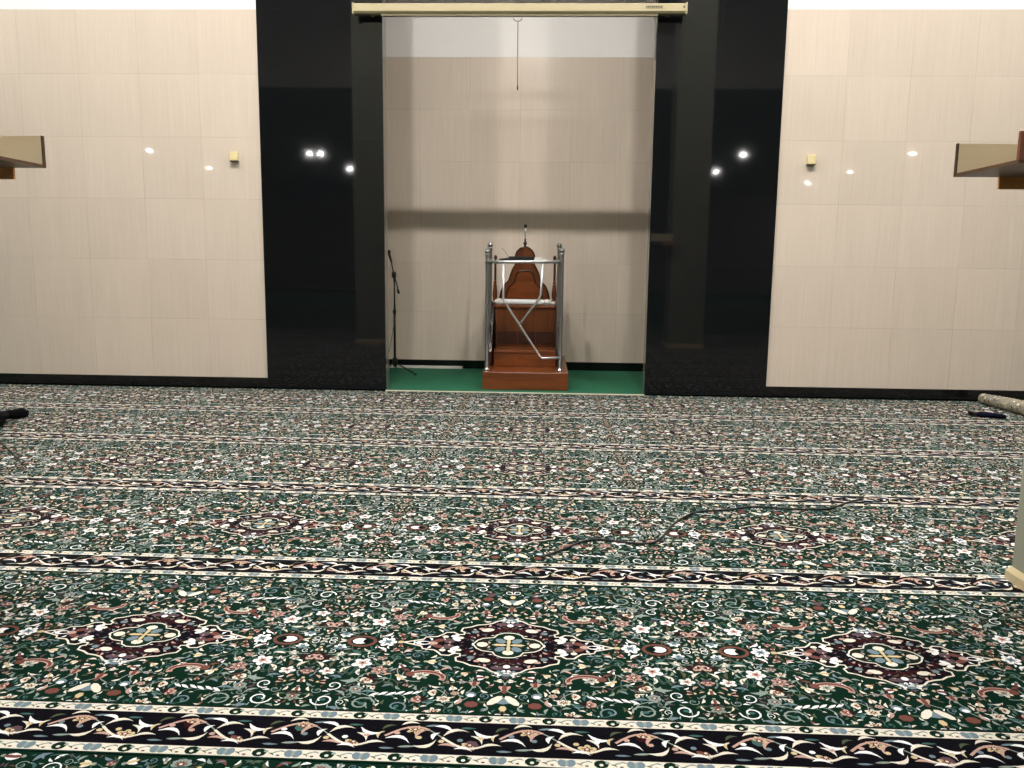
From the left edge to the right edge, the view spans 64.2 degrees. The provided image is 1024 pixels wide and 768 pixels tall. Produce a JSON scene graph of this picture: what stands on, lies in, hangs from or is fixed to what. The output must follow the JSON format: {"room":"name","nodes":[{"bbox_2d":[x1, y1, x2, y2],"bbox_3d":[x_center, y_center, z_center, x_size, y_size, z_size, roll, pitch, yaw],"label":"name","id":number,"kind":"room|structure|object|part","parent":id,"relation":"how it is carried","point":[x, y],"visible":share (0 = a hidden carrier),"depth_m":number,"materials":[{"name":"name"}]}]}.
{"room":"mosque","nodes":[
{"label":"mosque","id":0,"kind":"room"},
{"bbox_2d":[0,0,267,377],"bbox_3d":[-8.620,-3.431,8.253,12.304,6.800,0.150,1,8,2],"label":"wall","id":1,"kind":"structure","parent":0,"point":[137,248],"depth_m":8.20,"materials":[{"name":"beige tile"}]},
{"bbox_2d":[0,373,267,388],"bbox_3d":[-8.663,-0.113,8.658,12.304,0.116,0.012,1,8,2],"label":"baseboard","id":2,"kind":"structure","parent":1,"relation":"attached to","point":[5,378],"depth_m":8.47,"materials":[{"name":"black stone"}]},
{"bbox_2d":[230,152,238,161],"bbox_3d":[-2.754,-2.253,8.090,0.076,0.094,0.047,1,8,2],"label":"switch box","id":3,"kind":"object","parent":1,"relation":"attached to","point":[234,156],"visible":1,"depth_m":8.07,"materials":[{"name":"beige plastic"}]},
{"bbox_2d":[256,0,388,390],"bbox_3d":[-1.861,-3.313,7.989,1.227,6.800,0.170,1,8,2],"label":"granite pillar","id":4,"kind":"structure","parent":0,"point":[322,66],"depth_m":8.11,"materials":[{"name":"black stone"}]},
{"bbox_2d":[352,2,687,89],"bbox_3d":[0.060,-3.200,7.785,3.138,0.780,0.228,1,8,2],"label":"projector screen","id":5,"kind":"object","parent":4,"relation":"attached to","point":[653,10],"visible":1,"depth_m":7.64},
{"bbox_3d":[0.056,-3.115,7.743,0.014,0.625,0.014,1,8,2],"label":"pull cord","id":6,"kind":"part","parent":5,"relation":"part of","materials":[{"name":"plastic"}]},
{"bbox_3d":[0.061,-3.521,7.666,3.117,0.094,0.076,1,8,2],"label":"casing","id":7,"kind":"part","parent":5,"relation":"part of","materials":[{"name":"beige metal"}]},
{"bbox_2d":[385,0,655,362],"bbox_3d":[0.142,-3.543,9.720,5.500,6.800,0.150,1,8,2],"label":"wall","id":8,"kind":"structure","parent":0,"point":[474,158],"depth_m":9.79,"materials":[{"name":"beige tile"}]},
{"bbox_2d":[389,359,642,370],"bbox_3d":[0.100,-0.225,10.125,5.500,0.116,0.012,1,8,2],"label":"baseboard","id":9,"kind":"structure","parent":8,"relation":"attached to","point":[467,364],"depth_m":10.10,"materials":[{"name":"black stone"}]},
{"bbox_2d":[642,0,787,397],"bbox_3d":[1.990,-3.246,7.844,1.218,6.800,0.170,1,8,2],"label":"granite pillar","id":10,"kind":"structure","parent":0,"point":[718,69],"depth_m":7.97,"materials":[{"name":"black stone"}]},
{"bbox_2d":[766,0,1023,390],"bbox_3d":[8.903,-3.128,7.594,12.619,6.800,0.150,1,8,2],"label":"wall","id":11,"kind":"structure","parent":0,"point":[892,269],"depth_m":7.92,"materials":[{"name":"beige tile"}]},
{"bbox_2d":[806,155,815,165],"bbox_3d":[2.889,-2.160,7.877,0.076,0.094,0.047,1,8,2],"label":"switch box","id":12,"kind":"object","parent":11,"relation":"attached to","point":[811,159],"visible":1,"depth_m":7.86,"materials":[{"name":"beige plastic"}]},
{"bbox_2d":[765,386,1023,401],"bbox_3d":[8.861,0.190,7.999,12.619,0.116,0.012,1,8,2],"label":"baseboard","id":13,"kind":"structure","parent":11,"relation":"attached to","point":[771,391],"depth_m":8.19,"materials":[{"name":"black stone"}]},
{"bbox_3d":[-0.399,2.290,-5.975,30.000,0.200,33.015,1,8,2],"label":"floor","id":14,"kind":"structure","parent":0,"visible":0},
{"bbox_2d":[0,751,484,767],"bbox_3d":[-0.062,1.089,1.512,11.477,0.012,1.227,1,8,2],"label":"carpet","id":15,"kind":"object","parent":14,"relation":"on","point":[8,759],"visible":1,"depth_m":2.12,"materials":[{"name":"multicoloured carpet"}]},
{"bbox_2d":[0,439,1022,509],"bbox_3d":[0.084,0.555,5.163,11.477,0.012,1.227,1,8,2],"label":"carpet","id":16,"kind":"object","parent":14,"relation":"on","point":[820,480],"visible":1,"depth_m":5.09,"materials":[{"name":"multicoloured carpet"}]},
{"bbox_2d":[0,429,22,464],"bbox_3d":[-3.508,0.428,5.669,0.060,0.008,1.329,-5,10,-36],"label":"cable","id":17,"kind":"object","parent":16,"relation":"on","point":[1,429],"visible":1,"depth_m":5.51,"materials":[{"name":"plastic"}]},
{"bbox_2d":[0,571,1023,767],"bbox_3d":[-0.014,0.911,2.729,11.477,0.012,1.227,1,8,2],"label":"carpet","id":18,"kind":"object","parent":14,"relation":"on","point":[485,675],"visible":1,"depth_m":2.60,"materials":[{"name":"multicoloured carpet"}]},
{"bbox_2d":[0,487,1023,597],"bbox_3d":[0.035,0.733,3.946,11.477,0.012,1.227,1,8,2],"label":"carpet","id":19,"kind":"object","parent":14,"relation":"on","point":[841,549],"visible":0.99,"depth_m":3.85,"materials":[{"name":"multicoloured carpet"}]},
{"bbox_2d":[540,498,862,557],"bbox_3d":[1.014,0.698,4.185,2.099,0.010,0.286,-4,10,-29],"label":"cord","id":20,"kind":"object","parent":19,"relation":"on","point":[691,513],"visible":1,"depth_m":4.23,"materials":[{"name":"black plastic"}]},
{"bbox_2d":[0,407,1023,458],"bbox_3d":[0.133,0.377,6.380,11.477,0.012,1.227,1,8,2],"label":"carpet","id":21,"kind":"object","parent":14,"relation":"on","point":[434,431],"visible":1,"depth_m":6.32,"materials":[{"name":"multicoloured carpet"}]},
{"bbox_2d":[0,408,28,424],"bbox_3d":[-4.186,0.247,6.389,0.540,0.141,0.580,1,8,2],"label":"cloth bundle","id":22,"kind":"object","parent":21,"relation":"on","point":[15,413],"visible":1,"depth_m":6.58,"materials":[{"name":"black fabric"}]},
{"bbox_2d":[0,384,1023,426],"bbox_3d":[0.183,0.195,7.629,11.477,0.012,1.292,1,8,2],"label":"carpet","id":23,"kind":"object","parent":14,"relation":"on","point":[918,412],"visible":1,"depth_m":7.58,"materials":[{"name":"multicoloured carpet"}]},
{"bbox_2d":[968,410,1006,418],"bbox_3d":[4.213,0.272,7.240,0.291,0.042,0.110,4,9,24],"label":"pouch","id":24,"kind":"object","parent":23,"relation":"on","point":[970,412],"visible":1,"depth_m":7.20,"materials":[{"name":"fabric"}]},
{"bbox_2d":[978,394,1023,414],"bbox_3d":[4.631,0.264,6.975,0.148,0.147,2.013,0,8,-2],"label":"carpet","id":25,"kind":"object","parent":23,"relation":"on","point":[1013,405],"visible":1,"depth_m":7.56,"materials":[{"name":"carpet"}]},
{"bbox_2d":[385,368,644,395],"bbox_3d":[0.062,-0.040,9.205,5.500,0.016,1.865,1,8,2],"label":"carpet","id":26,"kind":"object","parent":14,"relation":"on","point":[400,379],"visible":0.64,"depth_m":8.97,"materials":[{"name":"green carpet"}]},
{"bbox_2d":[389,262,416,374],"bbox_3d":[-1.310,-0.804,9.686,0.447,1.326,0.634,1,8,2],"label":"microphone stand","id":27,"kind":"object","parent":26,"relation":"on","point":[394,360],"visible":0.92,"depth_m":9.66,"materials":[{"name":"black metal"}]},
{"bbox_2d":[388,250,391,261],"bbox_3d":[-1.428,-1.492,9.512,0.069,0.143,0.050,1,8,2],"label":"microphone","id":28,"kind":"object","parent":27,"relation":"attached to","point":[389,251],"visible":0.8,"depth_m":9.50,"materials":[{"name":"black plastic"}]},
{"bbox_2d":[389,365,462,368],"bbox_3d":[-1.281,-0.215,10.138,1.340,0.029,0.060,1,8,2],"label":"cable trunking","id":29,"kind":"object","parent":26,"relation":"on","point":[392,366],"visible":0.56,"depth_m":10.10,"materials":[{"name":"white plastic"}]},
{"bbox_2d":[482,238,567,390],"bbox_3d":[0.170,-0.839,9.144,0.900,1.587,1.640,1,8,2],"label":"minbar","id":30,"kind":"object","parent":26,"relation":"on","point":[521,353],"visible":0.97,"depth_m":8.98,"materials":[{"name":"brown wood"}]},
{"bbox_3d":[-0.258,-0.745,8.497,0.072,1.210,0.071,1,8,2],"label":"steel post","id":31,"kind":"part","parent":30,"relation":"part of","materials":[{"name":"silver metal"}]},
{"bbox_3d":[-0.246,-0.872,9.085,0.072,1.290,0.071,1,8,2],"label":"steel post","id":32,"kind":"part","parent":30,"relation":"part of","materials":[{"name":"silver metal"}]},
{"bbox_3d":[-0.214,-0.625,9.433,0.030,0.700,1.100,1,8,2],"label":"panel","id":33,"kind":"part","parent":30,"relation":"part of","materials":[{"name":"brown wood"}]},
{"bbox_3d":[-0.195,-1.056,9.359,0.060,0.275,0.060,1,8,2],"label":"turned post","id":34,"kind":"part","parent":30,"relation":"part of","materials":[{"name":"brown wood"}]},
{"bbox_3d":[-0.194,-1.245,9.493,0.042,0.510,0.041,1,8,2],"label":"post","id":35,"kind":"part","parent":30,"relation":"part of","materials":[{"name":"brown wood"}]},
{"bbox_2d":[509,256,534,259],"bbox_3d":[0.104,-1.298,8.470,0.265,0.050,0.145,1,8,2],"label":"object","id":36,"kind":"object","parent":30,"relation":"attached to","point":[510,257],"visible":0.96,"depth_m":8.40,"materials":[{"name":"black plastic"}]},
{"bbox_3d":[0.148,-1.261,9.477,0.580,0.655,0.040,1,8,2],"label":"backrest","id":37,"kind":"part","parent":30,"relation":"part of","materials":[{"name":"brown wood"}]},
{"bbox_2d":[493,298,555,305],"bbox_3d":[0.142,-0.918,9.133,0.702,0.075,0.076,1,8,2],"label":"roll","id":38,"kind":"object","parent":30,"relation":"on","point":[498,301],"visible":0.98,"depth_m":9.11,"materials":[{"name":"fabric"}]},
{"bbox_3d":[0.146,-1.143,9.467,0.400,0.315,0.014,1,8,2],"label":"raised panel","id":39,"kind":"part","parent":30,"relation":"part of","materials":[{"name":"brown wood"}]},
{"bbox_3d":[0.146,-1.168,9.464,0.438,0.317,0.022,1,8,2],"label":"moulding","id":40,"kind":"part","parent":30,"relation":"part of","materials":[{"name":"brown wood"}]},
{"bbox_3d":[0.173,-0.899,9.357,0.720,0.025,0.500,1,8,2],"label":"seat","id":41,"kind":"part","parent":30,"relation":"part of","materials":[{"name":"brown wood"}]},
{"bbox_3d":[0.482,-1.044,9.334,0.060,0.275,0.060,1,8,2],"label":"turned post","id":42,"kind":"part","parent":30,"relation":"part of","materials":[{"name":"brown wood"}]},
{"bbox_3d":[0.493,-1.233,9.468,0.042,0.510,0.041,1,8,2],"label":"post","id":43,"kind":"part","parent":30,"relation":"part of","materials":[{"name":"brown wood"}]},
{"bbox_3d":[0.514,-0.859,9.056,0.072,1.290,0.071,1,8,2],"label":"steel post","id":44,"kind":"part","parent":30,"relation":"part of","materials":[{"name":"silver metal"}]},
{"bbox_3d":[0.535,-0.612,9.405,0.030,0.700,1.100,1,8,2],"label":"panel","id":45,"kind":"part","parent":30,"relation":"part of","materials":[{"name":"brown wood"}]},
{"bbox_3d":[0.507,-0.740,8.467,0.072,1.225,0.071,1,8,2],"label":"steel post","id":46,"kind":"part","parent":30,"relation":"part of","materials":[{"name":"silver metal"}]},
{"bbox_2d":[1005,458,1023,590],"bbox_3d":[2.409,-2.484,2.679,0.585,6.800,0.562,1,8,2],"label":"column","id":47,"kind":"structure","parent":14,"relation":"on","point":[1014,574],"depth_m":3.38,"materials":[{"name":"grey stone"}]},
{"bbox_2d":[953,131,1023,189],"bbox_3d":[1.972,-0.837,3.046,0.410,0.176,0.457,1,8,2],"label":"wall shelf","id":48,"kind":"object","parent":47,"relation":"attached to","point":[1005,162],"visible":1,"depth_m":3.25,"materials":[{"name":"brown wood"}]},
{"bbox_3d":[-2.604,-2.570,2.868,0.590,6.800,0.562,1,8,2],"label":"column","id":49,"kind":"structure","parent":14,"relation":"on","visible":0},
{"bbox_2d":[0,136,45,178],"bbox_3d":[-2.181,-0.917,3.201,0.436,0.176,0.457,1,8,2],"label":"wall shelf","id":50,"kind":"object","parent":49,"relation":"attached to","point":[15,151],"visible":1,"depth_m":3.40,"materials":[{"name":"brown wood"}]}
]}

